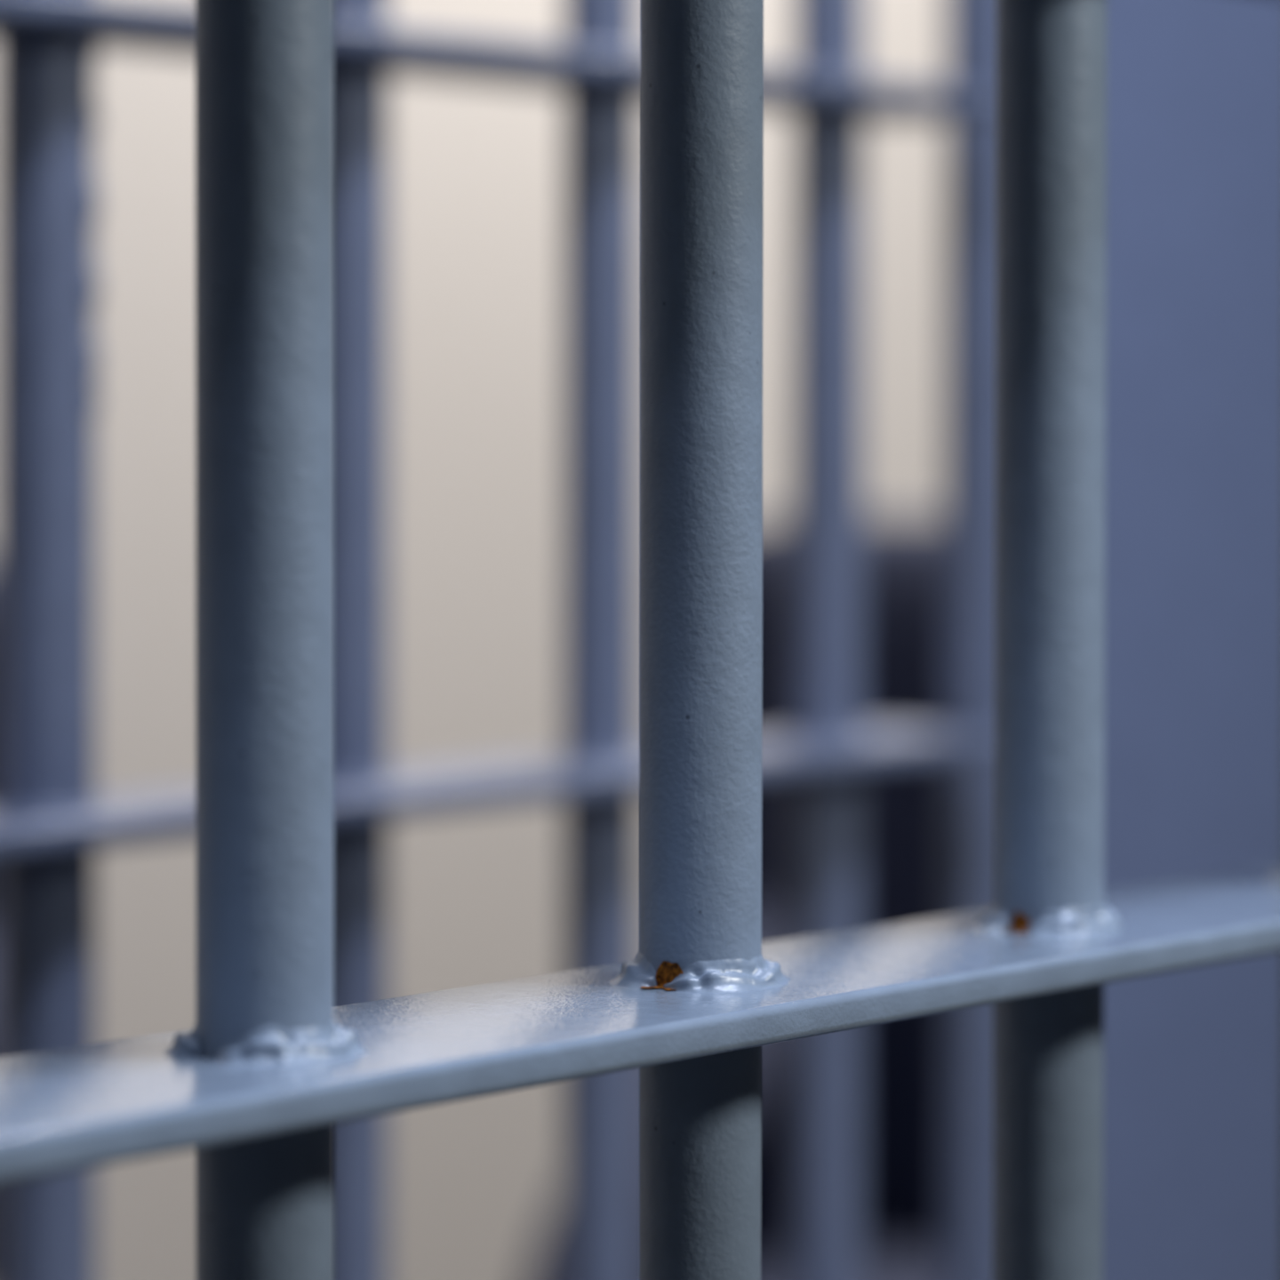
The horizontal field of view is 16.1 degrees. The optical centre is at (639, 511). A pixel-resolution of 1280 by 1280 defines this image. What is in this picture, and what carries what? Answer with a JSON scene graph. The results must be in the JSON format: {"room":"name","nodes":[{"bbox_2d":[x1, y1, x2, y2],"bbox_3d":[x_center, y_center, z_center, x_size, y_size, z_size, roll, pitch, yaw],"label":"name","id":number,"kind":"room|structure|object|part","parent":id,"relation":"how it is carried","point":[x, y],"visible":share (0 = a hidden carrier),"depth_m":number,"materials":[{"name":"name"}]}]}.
{"room":"prison interior","nodes":[
{"label":"prison interior","id":0,"kind":"room"},
{"bbox_2d":[95,0,945,1279],"bbox_3d":[-0.967,-0.469,2.651,0.100,2.550,6.200,1,1,38],"label":"wall","id":1,"kind":"structure","parent":0,"point":[476,304],"depth_m":3.62,"materials":[{"name":"beige paint"}]},
{"bbox_2d":[0,0,195,1056],"bbox_3d":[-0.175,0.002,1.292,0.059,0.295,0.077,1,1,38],"label":"bars","id":2,"kind":"object","parent":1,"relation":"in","point":[59,821],"depth_m":1.29,"materials":[{"name":"blue metal"}]},
{"bbox_2d":[334,0,640,1006],"bbox_3d":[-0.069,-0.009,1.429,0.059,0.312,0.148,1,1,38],"label":"bars","id":3,"kind":"object","parent":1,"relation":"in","point":[596,68],"depth_m":1.46,"materials":[{"name":"blue metal"}]},
{"bbox_2d":[761,0,996,937],"bbox_3d":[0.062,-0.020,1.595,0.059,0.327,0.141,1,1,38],"label":"bars","id":4,"kind":"object","parent":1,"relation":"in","point":[828,92],"depth_m":1.60,"materials":[{"name":"blue metal"}]},
{"bbox_3d":[0.124,-0.448,1.666,0.016,2.550,0.018,1,1,38],"label":"post","id":5,"kind":"part","parent":4,"relation":"part of","materials":[{"name":"blue metal"}]},
{"bbox_3d":[1.297,0.894,0.907,5.650,0.100,6.200,1,1,38],"label":"floor","id":6,"kind":"structure","parent":0,"visible":0},
{"bbox_2d":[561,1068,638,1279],"bbox_3d":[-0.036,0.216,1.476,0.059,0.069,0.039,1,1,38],"label":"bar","id":7,"kind":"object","parent":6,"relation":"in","point":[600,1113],"depth_m":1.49,"materials":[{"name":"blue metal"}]},
{"bbox_2d":[0,0,1279,1279],"bbox_3d":[0.047,-0.432,0.848,0.061,2.550,0.713,1,1,38],"label":"bars","id":8,"kind":"object","parent":6,"relation":"in","point":[263,1076],"visible":1,"depth_m":0.80,"materials":[{"name":"blue metal"}]},
{"bbox_2d":[525,515,943,1279],"bbox_3d":[0.219,0.410,2.548,0.504,0.803,0.593,0,1,14],"label":"padded chair","id":9,"kind":"object","parent":6,"relation":"on","point":[903,634],"visible":0.15,"depth_m":2.76,"materials":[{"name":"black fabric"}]},
{"bbox_3d":[0.023,0.373,2.567,0.084,0.268,0.536,0,1,14],"label":"armrest","id":10,"kind":"part","parent":9,"relation":"part of","materials":[{"name":"blue fabric"}]},
{"bbox_3d":[0.028,0.394,2.588,0.050,0.230,0.475,0,1,14],"label":"panel","id":11,"kind":"part","parent":9,"relation":"part of","materials":[{"name":"blue fabric"}]},
{"bbox_3d":[0.212,0.480,2.520,0.440,0.082,0.460,0,1,14],"label":"seat","id":12,"kind":"part","parent":9,"relation":"part of","materials":[{"name":"blue fabric"}]},
{"bbox_3d":[0.279,0.245,2.783,0.480,0.482,0.104,0,1,14],"label":"backrest","id":13,"kind":"part","parent":9,"relation":"part of","materials":[{"name":"blue fabric"}]},
{"bbox_2d":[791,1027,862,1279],"bbox_3d":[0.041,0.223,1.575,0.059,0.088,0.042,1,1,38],"label":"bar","id":14,"kind":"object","parent":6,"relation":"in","point":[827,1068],"depth_m":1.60,"materials":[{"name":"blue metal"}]},
{"bbox_2d":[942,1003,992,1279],"bbox_3d":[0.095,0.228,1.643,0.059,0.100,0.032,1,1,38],"label":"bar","id":15,"kind":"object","parent":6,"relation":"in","point":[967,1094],"depth_m":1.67,"materials":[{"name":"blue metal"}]},
{"bbox_2d":[1103,0,1279,1279],"bbox_3d":[0.321,-0.452,1.918,0.012,2.550,0.620,1,1,38],"label":"wall","id":16,"kind":"structure","parent":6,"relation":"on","point":[1191,1139],"depth_m":1.79,"materials":[{"name":"blue paint"}]}
]}

